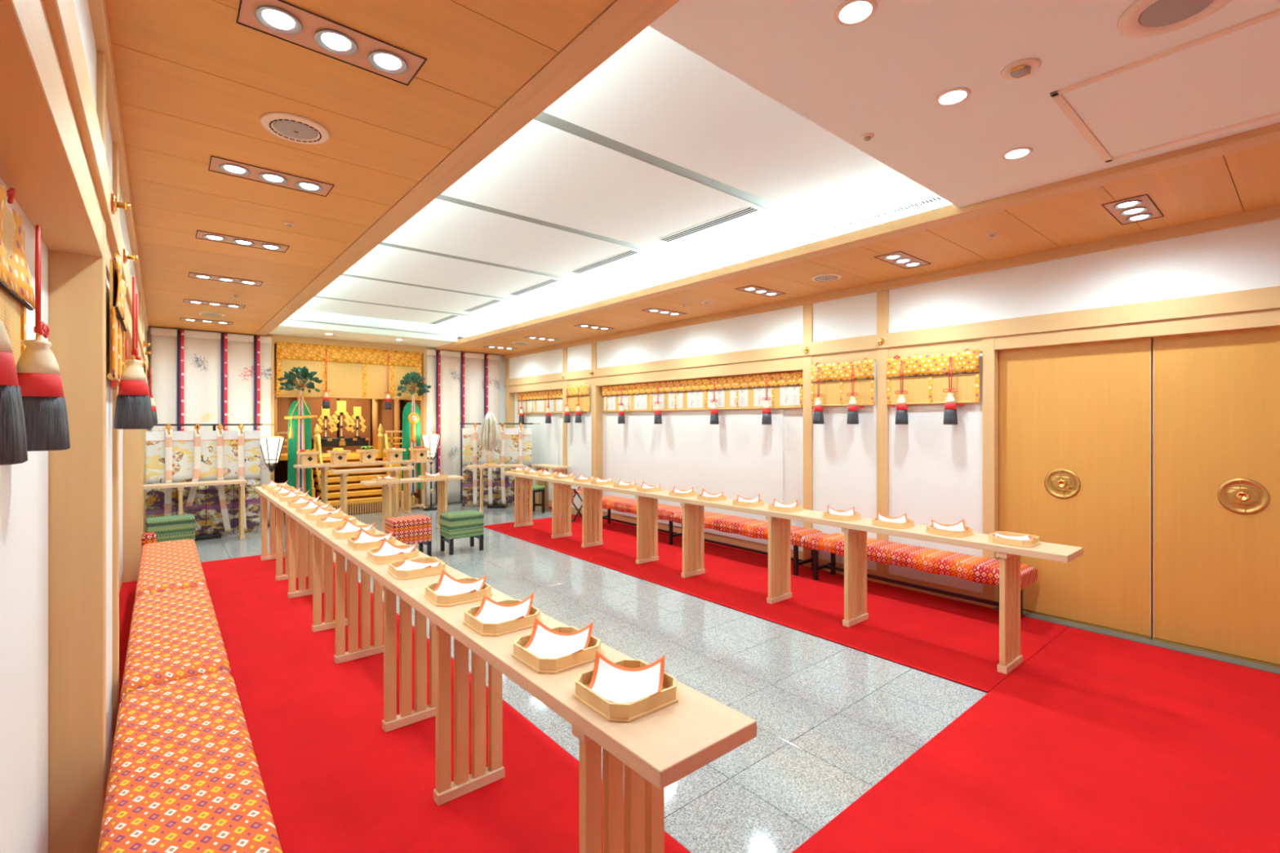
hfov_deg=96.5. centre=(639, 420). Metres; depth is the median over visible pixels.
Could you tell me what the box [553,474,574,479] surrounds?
tray
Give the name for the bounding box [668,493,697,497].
tray
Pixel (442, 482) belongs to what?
table
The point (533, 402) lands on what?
bamboo blind
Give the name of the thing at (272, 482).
folded paper
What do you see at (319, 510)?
folded paper
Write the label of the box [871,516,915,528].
tray
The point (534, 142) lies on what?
ceiling
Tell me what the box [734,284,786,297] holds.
recessed light
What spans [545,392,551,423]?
tassel
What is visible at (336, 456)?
stand
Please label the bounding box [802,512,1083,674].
table
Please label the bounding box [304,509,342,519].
tray
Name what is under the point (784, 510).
tray
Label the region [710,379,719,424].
tassel
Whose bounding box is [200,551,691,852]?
carpet
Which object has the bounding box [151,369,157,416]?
tassel
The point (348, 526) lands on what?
folded paper
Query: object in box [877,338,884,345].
nail cover
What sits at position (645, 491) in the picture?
tray
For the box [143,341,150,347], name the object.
nail cover
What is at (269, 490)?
tray
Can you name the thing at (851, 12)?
recessed light
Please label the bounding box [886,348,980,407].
bamboo blind
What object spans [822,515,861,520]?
tray
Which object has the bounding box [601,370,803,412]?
bamboo blind
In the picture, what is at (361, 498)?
altar
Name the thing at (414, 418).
mirror
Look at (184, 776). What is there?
bench
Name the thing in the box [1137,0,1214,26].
speaker grille
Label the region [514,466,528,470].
folded paper
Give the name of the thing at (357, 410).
wand
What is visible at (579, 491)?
folding stool
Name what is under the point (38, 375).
tassel
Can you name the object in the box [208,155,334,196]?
recessed light
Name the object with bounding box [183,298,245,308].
recessed light
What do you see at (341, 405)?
wand
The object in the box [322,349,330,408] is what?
tassel
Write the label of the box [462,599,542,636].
tray
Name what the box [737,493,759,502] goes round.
folded paper
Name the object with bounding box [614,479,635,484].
folded paper
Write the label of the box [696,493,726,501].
tray
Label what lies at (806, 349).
nail cover
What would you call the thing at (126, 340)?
tassel
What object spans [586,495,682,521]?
cushion
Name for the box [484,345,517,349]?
recessed light
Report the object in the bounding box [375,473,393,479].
folded paper
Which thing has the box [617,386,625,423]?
tassel
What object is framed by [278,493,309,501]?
tray
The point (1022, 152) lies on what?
recessed light
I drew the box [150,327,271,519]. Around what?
drape
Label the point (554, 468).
table
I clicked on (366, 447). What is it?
vegetable
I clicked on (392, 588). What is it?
table
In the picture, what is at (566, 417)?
tassel
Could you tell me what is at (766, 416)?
tassel
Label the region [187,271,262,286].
recessed light
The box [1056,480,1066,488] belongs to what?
door handle
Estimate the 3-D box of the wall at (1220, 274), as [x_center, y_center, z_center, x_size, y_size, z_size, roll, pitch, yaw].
[1.127,-0.045,7.012,0.264,3.210,11.900,0,0,-40]
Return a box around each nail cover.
[111,193,130,213]
[123,248,137,263]
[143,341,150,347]
[802,346,809,353]
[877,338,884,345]
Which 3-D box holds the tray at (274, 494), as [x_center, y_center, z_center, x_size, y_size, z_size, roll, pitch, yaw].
[-3.609,0.739,5.848,0.242,0.042,0.242,0,0,-39]
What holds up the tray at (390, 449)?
on the stand at (393, 455)
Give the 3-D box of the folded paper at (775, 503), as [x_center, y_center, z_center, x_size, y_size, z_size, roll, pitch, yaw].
[1.235,0.709,4.876,0.202,0.075,0.200,0,0,19]
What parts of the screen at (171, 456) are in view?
rod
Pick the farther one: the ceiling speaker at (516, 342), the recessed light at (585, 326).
the ceiling speaker at (516, 342)
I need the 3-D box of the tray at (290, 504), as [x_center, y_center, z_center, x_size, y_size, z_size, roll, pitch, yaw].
[-3.018,0.739,5.142,0.242,0.042,0.242,0,0,-42]
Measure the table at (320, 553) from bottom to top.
0.782 m
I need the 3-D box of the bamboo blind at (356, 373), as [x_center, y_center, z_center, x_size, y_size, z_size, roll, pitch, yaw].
[-4.810,-0.807,9.630,2.241,0.866,0.028,0,0,-40]
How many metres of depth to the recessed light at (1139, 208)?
3.54 m
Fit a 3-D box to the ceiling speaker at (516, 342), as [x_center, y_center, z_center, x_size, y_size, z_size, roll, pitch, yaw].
[-2.016,-1.305,9.597,0.270,0.020,0.270,0,0,-40]
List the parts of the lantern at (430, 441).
lamp shade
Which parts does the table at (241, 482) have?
leg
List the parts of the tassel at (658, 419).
cord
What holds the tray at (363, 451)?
on the stand at (368, 455)
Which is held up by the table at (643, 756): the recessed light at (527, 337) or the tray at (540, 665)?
the tray at (540, 665)
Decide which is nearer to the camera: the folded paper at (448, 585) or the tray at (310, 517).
the folded paper at (448, 585)
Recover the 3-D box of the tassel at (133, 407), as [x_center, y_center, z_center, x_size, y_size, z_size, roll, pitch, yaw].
[-1.936,-0.260,2.188,0.107,0.581,0.110,0,0,-10]
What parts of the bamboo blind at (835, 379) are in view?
rod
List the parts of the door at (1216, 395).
pull plate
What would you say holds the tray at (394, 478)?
on the table at (442, 482)
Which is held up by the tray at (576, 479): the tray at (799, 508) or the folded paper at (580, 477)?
the folded paper at (580, 477)
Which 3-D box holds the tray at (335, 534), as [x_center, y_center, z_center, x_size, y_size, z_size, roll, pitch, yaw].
[-1.913,0.739,3.824,0.242,0.042,0.242,0,0,-38]
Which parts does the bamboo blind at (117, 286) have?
rod, reed panel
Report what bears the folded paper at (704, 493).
on the tray at (723, 497)
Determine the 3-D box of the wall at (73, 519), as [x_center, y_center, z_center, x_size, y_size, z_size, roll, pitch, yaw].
[-3.188,-0.045,3.395,0.264,3.210,11.900,0,0,-40]
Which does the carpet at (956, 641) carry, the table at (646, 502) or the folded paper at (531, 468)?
the table at (646, 502)
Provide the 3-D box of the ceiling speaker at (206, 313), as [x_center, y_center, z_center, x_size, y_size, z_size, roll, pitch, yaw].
[-5.253,-1.305,7.014,0.270,0.020,0.270,0,0,-40]
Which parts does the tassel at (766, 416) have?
cord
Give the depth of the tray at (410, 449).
9.63 m
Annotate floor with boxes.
[119,502,1067,852]
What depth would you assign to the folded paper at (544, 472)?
7.94 m
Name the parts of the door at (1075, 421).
pull plate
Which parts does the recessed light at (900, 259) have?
bulb, bulb, bulb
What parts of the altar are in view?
veranda rail, newel post, rail, stair rail, shrine door, shrine door, newel post, stair rail, veranda rail, veranda rail, veranda rail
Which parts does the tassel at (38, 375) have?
cord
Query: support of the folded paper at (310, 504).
on the tray at (300, 510)
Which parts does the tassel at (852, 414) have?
cord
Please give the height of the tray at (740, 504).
0.008 m
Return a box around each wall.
[0,0,148,852]
[146,326,506,521]
[503,205,1279,637]
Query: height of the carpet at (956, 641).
0.008 m
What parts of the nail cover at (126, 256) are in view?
plate, knob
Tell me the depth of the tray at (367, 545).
3.40 m
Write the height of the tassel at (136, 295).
0.581 m
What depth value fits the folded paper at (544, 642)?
1.90 m
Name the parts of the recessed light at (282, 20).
bulb, bulb, bulb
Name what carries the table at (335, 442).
on the altar
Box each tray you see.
[261,483,288,489]
[266,486,294,493]
[271,489,301,497]
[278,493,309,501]
[287,498,320,507]
[295,503,332,513]
[296,450,320,454]
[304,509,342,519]
[315,515,357,528]
[326,449,350,453]
[331,524,376,538]
[346,533,396,550]
[355,448,378,453]
[365,544,419,564]
[371,476,399,482]
[383,448,405,451]
[387,556,446,579]
[408,447,431,450]
[417,474,448,479]
[423,577,492,606]
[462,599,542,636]
[510,468,529,473]
[511,626,602,673]
[523,470,542,475]
[537,472,559,477]
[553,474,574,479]
[573,476,595,482]
[573,658,679,722]
[590,479,614,484]
[613,482,637,488]
[635,485,662,492]
[635,489,662,492]
[668,489,697,497]
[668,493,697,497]
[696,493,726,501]
[696,497,726,501]
[732,497,764,506]
[732,503,764,506]
[767,502,802,512]
[767,508,802,512]
[822,510,861,520]
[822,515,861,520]
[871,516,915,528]
[871,523,915,528]
[925,523,973,537]
[986,531,1040,547]
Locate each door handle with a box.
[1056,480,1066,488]
[1235,491,1249,502]
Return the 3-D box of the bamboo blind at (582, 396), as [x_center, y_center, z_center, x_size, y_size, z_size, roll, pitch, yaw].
[-1.023,-0.370,9.366,0.038,0.484,0.691,0,0,-40]
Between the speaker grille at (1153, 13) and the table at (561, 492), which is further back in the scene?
the table at (561, 492)
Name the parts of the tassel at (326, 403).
cord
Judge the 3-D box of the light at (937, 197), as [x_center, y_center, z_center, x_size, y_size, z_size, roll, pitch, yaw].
[1.782,-1.597,4.537,0.060,0.004,1.665,0,0,-40]
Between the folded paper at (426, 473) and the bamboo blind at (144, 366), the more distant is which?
the folded paper at (426, 473)
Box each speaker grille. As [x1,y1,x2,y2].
[203,313,220,315]
[273,120,318,139]
[816,275,835,280]
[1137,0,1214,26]
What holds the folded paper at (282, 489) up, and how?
on the tray at (274, 494)
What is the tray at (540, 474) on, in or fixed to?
on the table at (561, 492)
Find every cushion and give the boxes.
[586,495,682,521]
[675,511,823,546]
[804,533,1037,590]
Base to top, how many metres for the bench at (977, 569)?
0.423 m
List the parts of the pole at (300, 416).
sling cord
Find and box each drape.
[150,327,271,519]
[426,349,500,504]
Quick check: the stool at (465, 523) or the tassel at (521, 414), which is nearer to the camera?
the stool at (465, 523)
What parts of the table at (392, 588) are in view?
leg, leg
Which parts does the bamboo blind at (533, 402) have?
paper panel, paper panel, reed panel, rod, paper panel, paper panel, paper panel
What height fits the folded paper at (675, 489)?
0.075 m
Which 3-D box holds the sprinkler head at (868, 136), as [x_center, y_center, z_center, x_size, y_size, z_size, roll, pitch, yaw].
[1.075,-1.337,2.702,0.060,0.020,0.060,0,0,-40]
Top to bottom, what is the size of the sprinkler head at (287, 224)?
0.020 m
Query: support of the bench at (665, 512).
on the carpet at (956, 641)
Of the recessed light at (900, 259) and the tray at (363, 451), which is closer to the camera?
the recessed light at (900, 259)
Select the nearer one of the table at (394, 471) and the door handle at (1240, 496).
the door handle at (1240, 496)
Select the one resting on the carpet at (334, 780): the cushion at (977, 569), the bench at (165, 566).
the bench at (165, 566)
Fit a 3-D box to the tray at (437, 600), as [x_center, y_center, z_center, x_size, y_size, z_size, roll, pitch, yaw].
[-0.789,0.739,2.483,0.242,0.042,0.242,0,0,-37]
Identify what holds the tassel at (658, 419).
hanging from the bamboo blind at (784, 390)
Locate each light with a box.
[179,317,233,324]
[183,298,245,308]
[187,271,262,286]
[195,230,289,253]
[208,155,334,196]
[235,0,426,85]
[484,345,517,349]
[523,336,558,341]
[573,324,614,330]
[641,307,686,315]
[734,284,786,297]
[775,196,942,245]
[834,0,877,26]
[874,250,931,269]
[934,87,971,106]
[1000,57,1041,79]
[1001,146,1032,159]
[1101,194,1164,225]
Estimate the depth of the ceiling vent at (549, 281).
6.81 m
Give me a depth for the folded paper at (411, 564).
2.93 m
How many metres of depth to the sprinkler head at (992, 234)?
4.01 m
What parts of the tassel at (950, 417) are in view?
cord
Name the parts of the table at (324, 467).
leg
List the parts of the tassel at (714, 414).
cord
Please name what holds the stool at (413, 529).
on the floor
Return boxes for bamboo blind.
[0,182,35,366]
[106,253,127,386]
[142,360,146,378]
[275,341,422,399]
[516,389,562,413]
[565,382,591,413]
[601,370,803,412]
[810,357,875,408]
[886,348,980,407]
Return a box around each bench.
[97,670,282,852]
[120,586,230,702]
[134,539,207,599]
[586,495,682,545]
[675,511,823,575]
[804,533,1037,617]
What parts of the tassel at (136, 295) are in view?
cord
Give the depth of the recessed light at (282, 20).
1.96 m
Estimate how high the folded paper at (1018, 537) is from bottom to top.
0.041 m
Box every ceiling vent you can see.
[427,315,457,324]
[463,299,502,311]
[508,279,558,295]
[571,250,638,273]
[659,206,758,242]
[1117,0,1231,37]
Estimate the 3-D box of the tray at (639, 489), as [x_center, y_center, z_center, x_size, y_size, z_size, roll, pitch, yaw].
[0.103,0.739,6.245,0.242,0.042,0.242,0,0,-41]
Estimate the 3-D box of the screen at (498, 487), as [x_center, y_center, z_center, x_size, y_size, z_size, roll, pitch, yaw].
[-2.504,0.786,10.279,1.420,1.528,0.250,0,0,-5]
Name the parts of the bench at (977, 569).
leg, leg, leg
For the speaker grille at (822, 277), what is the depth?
5.23 m
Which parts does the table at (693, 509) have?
leg, leg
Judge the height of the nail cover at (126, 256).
0.062 m
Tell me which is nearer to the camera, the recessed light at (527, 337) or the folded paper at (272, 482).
the folded paper at (272, 482)
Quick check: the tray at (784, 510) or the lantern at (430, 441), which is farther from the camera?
the lantern at (430, 441)
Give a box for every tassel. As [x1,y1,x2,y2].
[0,319,27,465]
[16,225,70,451]
[114,276,152,429]
[125,340,127,364]
[135,293,153,426]
[150,367,157,423]
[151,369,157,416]
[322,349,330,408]
[384,365,391,409]
[518,396,524,422]
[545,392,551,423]
[564,387,570,422]
[574,386,582,422]
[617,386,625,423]
[653,384,662,423]
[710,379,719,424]
[761,376,771,424]
[813,367,824,423]
[846,364,858,424]
[894,360,908,424]
[942,356,957,424]
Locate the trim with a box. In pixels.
[993,606,1279,674]
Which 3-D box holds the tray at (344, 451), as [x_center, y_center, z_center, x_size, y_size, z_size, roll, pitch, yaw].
[-4.708,0.480,8.933,0.280,0.040,0.260,0,0,-40]
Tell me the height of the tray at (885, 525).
0.008 m
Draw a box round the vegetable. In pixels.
[360,445,373,449]
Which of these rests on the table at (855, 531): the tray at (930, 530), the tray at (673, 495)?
the tray at (930, 530)
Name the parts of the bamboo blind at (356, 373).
rod, reed panel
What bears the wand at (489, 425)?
on the table at (481, 467)
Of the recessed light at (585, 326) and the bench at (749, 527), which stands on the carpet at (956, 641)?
the bench at (749, 527)
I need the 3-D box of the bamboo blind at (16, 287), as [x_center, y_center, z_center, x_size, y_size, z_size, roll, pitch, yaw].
[-0.727,-0.305,0.448,0.042,0.464,2.820,0,0,-40]
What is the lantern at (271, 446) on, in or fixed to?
on the floor
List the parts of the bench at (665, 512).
leg, leg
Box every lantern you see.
[260,436,285,527]
[421,434,440,511]
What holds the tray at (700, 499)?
on the tray at (723, 497)
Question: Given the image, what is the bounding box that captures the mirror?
[411,415,417,421]
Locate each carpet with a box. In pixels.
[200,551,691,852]
[484,514,1068,692]
[791,626,1279,852]
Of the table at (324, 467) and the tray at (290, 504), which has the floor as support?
the table at (324, 467)
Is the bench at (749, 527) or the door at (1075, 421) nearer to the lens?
the door at (1075, 421)
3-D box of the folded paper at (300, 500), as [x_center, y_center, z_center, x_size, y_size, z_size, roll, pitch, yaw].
[-3.019,0.707,5.129,0.202,0.079,0.200,0,0,5]
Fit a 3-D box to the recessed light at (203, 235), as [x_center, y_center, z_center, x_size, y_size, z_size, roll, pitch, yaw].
[-2.907,-1.308,4.192,0.550,0.011,0.210,0,0,-40]
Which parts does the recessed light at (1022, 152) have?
bulb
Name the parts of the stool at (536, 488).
seat frame, seat, leg, leg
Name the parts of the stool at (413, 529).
leg, leg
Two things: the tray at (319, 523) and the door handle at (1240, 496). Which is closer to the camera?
the door handle at (1240, 496)
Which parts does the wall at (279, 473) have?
wall panel, post, post, wall panel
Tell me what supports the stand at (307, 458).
on the table at (324, 467)
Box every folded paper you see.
[266,480,287,485]
[272,485,301,493]
[279,489,309,497]
[288,494,320,502]
[297,498,331,508]
[306,504,342,514]
[321,515,355,521]
[332,518,375,532]
[348,527,393,542]
[367,537,417,555]
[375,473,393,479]
[390,557,443,570]
[425,471,441,476]
[427,568,486,595]
[469,592,533,622]
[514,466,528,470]
[519,617,593,657]
[528,467,542,471]
[542,469,557,474]
[555,471,573,475]
[574,473,594,479]
[584,649,665,702]
[592,476,612,481]
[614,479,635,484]
[638,481,660,488]
[672,485,693,493]
[699,488,723,497]
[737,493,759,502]
[773,497,797,506]
[827,505,856,515]
[876,511,909,522]
[931,519,968,530]
[992,530,1035,540]
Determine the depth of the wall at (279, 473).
10.37 m
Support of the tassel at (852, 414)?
hanging from the bamboo blind at (835, 379)
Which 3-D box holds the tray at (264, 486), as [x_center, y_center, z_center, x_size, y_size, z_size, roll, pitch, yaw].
[-4.136,0.739,6.476,0.242,0.042,0.242,0,0,-41]
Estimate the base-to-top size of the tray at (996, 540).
0.042 m
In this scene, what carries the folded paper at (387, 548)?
on the tray at (375, 559)
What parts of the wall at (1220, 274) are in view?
post, panel, sliding panel, post, wall panel, panel, skirting, post, sliding panel, panel, skirting, post, wall panel, panel, skirting, post, cornice, rail, skirting, wall panel, post, panel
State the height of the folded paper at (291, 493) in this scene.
0.075 m
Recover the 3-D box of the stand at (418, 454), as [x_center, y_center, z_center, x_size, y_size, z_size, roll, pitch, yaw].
[-3.750,0.562,9.736,0.280,0.204,0.260,0,0,-40]
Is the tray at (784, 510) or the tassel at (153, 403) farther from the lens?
the tassel at (153, 403)
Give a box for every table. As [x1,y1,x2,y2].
[143,479,247,539]
[254,484,314,581]
[279,502,366,632]
[293,459,433,514]
[311,437,369,449]
[319,528,470,732]
[330,465,414,517]
[360,475,463,533]
[401,577,756,852]
[466,464,524,512]
[502,471,573,538]
[531,463,569,511]
[564,480,669,564]
[657,493,822,604]
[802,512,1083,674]
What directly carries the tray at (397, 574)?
on the table at (392, 588)
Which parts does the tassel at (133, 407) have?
cord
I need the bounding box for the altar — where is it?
[274,359,419,519]
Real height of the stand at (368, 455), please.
0.204 m
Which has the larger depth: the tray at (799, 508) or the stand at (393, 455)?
the stand at (393, 455)
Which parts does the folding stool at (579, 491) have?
leg, sling seat, leg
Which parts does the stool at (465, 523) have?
leg, leg, leg, leg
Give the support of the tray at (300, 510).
on the table at (320, 553)
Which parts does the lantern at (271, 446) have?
knob, lamp shade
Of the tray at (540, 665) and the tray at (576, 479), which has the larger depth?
the tray at (576, 479)
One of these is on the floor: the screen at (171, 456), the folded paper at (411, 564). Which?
the screen at (171, 456)
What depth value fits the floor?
3.30 m
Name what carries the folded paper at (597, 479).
on the tray at (594, 482)
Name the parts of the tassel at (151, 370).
cord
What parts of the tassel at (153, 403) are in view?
cord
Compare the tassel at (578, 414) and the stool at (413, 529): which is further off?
the tassel at (578, 414)
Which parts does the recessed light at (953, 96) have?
bulb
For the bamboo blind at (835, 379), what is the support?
attached to the wall at (1220, 274)
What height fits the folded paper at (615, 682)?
0.075 m
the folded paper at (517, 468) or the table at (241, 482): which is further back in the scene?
the folded paper at (517, 468)
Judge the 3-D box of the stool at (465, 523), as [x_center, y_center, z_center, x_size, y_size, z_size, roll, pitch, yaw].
[-2.133,1.325,6.850,0.420,0.450,0.320,0,0,-40]
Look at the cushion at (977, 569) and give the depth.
4.76 m
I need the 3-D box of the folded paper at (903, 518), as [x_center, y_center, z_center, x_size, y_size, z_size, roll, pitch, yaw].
[1.840,0.709,4.155,0.202,0.075,0.200,0,0,17]
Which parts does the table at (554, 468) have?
leg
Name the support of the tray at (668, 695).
on the table at (643, 756)
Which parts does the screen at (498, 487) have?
rod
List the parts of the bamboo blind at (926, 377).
reed panel, rod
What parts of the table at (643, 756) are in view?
leg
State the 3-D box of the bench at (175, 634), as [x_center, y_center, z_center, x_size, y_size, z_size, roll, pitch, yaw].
[-2.605,1.330,3.202,0.385,0.423,1.745,0,0,-40]
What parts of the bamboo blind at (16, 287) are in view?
reed panel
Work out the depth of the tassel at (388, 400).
9.88 m
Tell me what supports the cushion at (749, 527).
on the bench at (749, 527)
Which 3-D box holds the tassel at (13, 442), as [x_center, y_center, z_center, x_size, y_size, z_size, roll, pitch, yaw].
[-1.073,-0.200,0.928,0.107,0.541,0.110,0,0,-10]
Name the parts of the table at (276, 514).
leg, leg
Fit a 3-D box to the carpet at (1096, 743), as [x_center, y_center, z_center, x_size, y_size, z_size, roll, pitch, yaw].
[1.931,1.546,1.632,5.383,0.008,2.420,0,0,-40]
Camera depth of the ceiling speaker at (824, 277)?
5.20 m
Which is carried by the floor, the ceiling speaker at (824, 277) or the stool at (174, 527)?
the stool at (174, 527)
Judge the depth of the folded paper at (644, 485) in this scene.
6.31 m
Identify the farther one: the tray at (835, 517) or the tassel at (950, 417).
the tassel at (950, 417)
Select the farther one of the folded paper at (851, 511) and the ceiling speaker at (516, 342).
the ceiling speaker at (516, 342)
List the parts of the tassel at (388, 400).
cord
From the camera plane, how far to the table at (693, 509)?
4.99 m
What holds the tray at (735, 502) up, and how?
on the table at (693, 509)
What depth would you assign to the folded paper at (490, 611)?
2.20 m
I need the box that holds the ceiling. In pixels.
[105,0,1279,355]
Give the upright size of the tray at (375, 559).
0.042 m
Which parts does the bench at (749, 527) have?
leg, leg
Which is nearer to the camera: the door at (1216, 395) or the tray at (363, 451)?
the door at (1216, 395)
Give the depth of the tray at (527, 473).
8.07 m
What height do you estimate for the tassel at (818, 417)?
0.581 m
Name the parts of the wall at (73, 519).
sliding panel, post, panel, rail, wall panel, panel, skirting, post, cornice, skirting, sliding panel, panel, post, post, panel, post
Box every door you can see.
[998,337,1152,639]
[1152,327,1279,668]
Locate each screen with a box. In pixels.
[145,422,274,541]
[459,422,540,508]
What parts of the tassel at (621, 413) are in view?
cord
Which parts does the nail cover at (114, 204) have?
plate, knob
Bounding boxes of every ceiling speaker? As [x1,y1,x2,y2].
[198,311,225,316]
[259,111,329,144]
[511,341,528,344]
[810,273,841,281]
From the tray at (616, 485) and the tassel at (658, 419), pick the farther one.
the tassel at (658, 419)
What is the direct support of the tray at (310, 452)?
on the stand at (307, 458)
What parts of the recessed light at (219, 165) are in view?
bulb, bulb, bulb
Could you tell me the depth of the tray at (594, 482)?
6.82 m
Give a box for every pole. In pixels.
[276,366,322,498]
[396,371,431,511]
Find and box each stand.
[296,450,320,465]
[326,449,350,464]
[355,448,378,462]
[383,448,405,462]
[408,447,431,460]
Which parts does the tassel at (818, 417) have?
cord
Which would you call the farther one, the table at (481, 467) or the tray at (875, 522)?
the table at (481, 467)
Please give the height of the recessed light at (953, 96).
0.008 m
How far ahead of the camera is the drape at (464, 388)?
10.72 m
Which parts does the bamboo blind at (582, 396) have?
rod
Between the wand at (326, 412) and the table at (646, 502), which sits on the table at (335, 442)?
the wand at (326, 412)
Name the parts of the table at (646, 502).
leg, leg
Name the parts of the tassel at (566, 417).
cord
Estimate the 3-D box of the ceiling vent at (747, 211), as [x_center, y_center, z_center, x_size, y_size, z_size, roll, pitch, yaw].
[0.533,-1.599,4.688,0.112,0.006,1.000,0,0,-40]
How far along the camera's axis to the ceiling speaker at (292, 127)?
2.54 m
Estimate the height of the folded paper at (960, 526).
0.079 m
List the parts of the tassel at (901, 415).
cord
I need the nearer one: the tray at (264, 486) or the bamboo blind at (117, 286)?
the bamboo blind at (117, 286)
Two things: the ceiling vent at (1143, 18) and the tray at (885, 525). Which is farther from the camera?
the tray at (885, 525)
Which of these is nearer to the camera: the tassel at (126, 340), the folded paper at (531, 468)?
the tassel at (126, 340)
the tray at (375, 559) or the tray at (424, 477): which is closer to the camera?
the tray at (375, 559)
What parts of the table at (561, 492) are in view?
leg, leg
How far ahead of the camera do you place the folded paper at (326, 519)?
4.26 m
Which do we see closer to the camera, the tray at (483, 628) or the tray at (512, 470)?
the tray at (483, 628)
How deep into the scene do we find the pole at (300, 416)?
8.85 m
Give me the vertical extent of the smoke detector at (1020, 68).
0.020 m
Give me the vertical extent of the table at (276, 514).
0.782 m
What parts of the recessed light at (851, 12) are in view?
bulb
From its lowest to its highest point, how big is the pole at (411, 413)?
2.415 m
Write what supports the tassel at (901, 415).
hanging from the bamboo blind at (926, 377)
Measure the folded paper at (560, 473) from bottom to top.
0.075 m
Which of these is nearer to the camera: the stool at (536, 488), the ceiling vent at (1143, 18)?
the ceiling vent at (1143, 18)
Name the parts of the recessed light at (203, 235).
bulb, bulb, bulb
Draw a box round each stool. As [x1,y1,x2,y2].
[141,532,155,547]
[145,514,195,542]
[385,514,431,556]
[440,509,484,555]
[523,484,545,512]
[571,486,587,522]
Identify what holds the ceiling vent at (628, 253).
in the ceiling
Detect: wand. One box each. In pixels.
[317,406,333,438]
[330,400,352,438]
[348,406,366,437]
[476,411,502,466]
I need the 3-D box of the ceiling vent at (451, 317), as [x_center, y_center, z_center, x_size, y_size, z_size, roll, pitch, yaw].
[-3.115,-1.599,9.041,0.112,0.006,1.000,0,0,-40]
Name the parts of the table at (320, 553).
leg, leg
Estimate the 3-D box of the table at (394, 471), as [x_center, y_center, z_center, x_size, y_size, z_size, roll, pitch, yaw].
[-4.041,1.129,8.682,1.120,0.843,0.300,0,0,-40]
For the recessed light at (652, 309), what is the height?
0.011 m
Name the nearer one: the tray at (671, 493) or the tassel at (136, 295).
the tassel at (136, 295)
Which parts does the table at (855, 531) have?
leg, leg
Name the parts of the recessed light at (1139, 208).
bulb, bulb, bulb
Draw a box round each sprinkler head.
[284,222,293,226]
[860,133,874,141]
[987,232,996,236]
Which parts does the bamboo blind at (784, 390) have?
paper panel, paper panel, paper panel, paper panel, paper panel, paper panel, rod, reed panel, paper panel, paper panel, paper panel, paper panel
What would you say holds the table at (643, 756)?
on the carpet at (334, 780)
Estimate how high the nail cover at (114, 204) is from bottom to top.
0.062 m
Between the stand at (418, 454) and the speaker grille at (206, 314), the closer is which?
the speaker grille at (206, 314)
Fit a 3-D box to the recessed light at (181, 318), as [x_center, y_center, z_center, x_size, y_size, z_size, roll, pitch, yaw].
[-5.691,-1.308,7.514,0.550,0.011,0.210,0,0,-40]
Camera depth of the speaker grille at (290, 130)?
2.56 m
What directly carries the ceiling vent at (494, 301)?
in the ceiling
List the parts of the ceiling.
plaster panel, white panel, white panel, white panel, white panel, white panel, white panel, white panel, plaster panel, hatch frame, hatch frame, hatch panel, hatch frame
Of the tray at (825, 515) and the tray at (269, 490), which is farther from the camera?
the tray at (269, 490)
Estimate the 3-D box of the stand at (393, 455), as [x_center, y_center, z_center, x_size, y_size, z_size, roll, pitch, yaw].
[-4.064,0.562,9.472,0.280,0.204,0.260,0,0,-40]

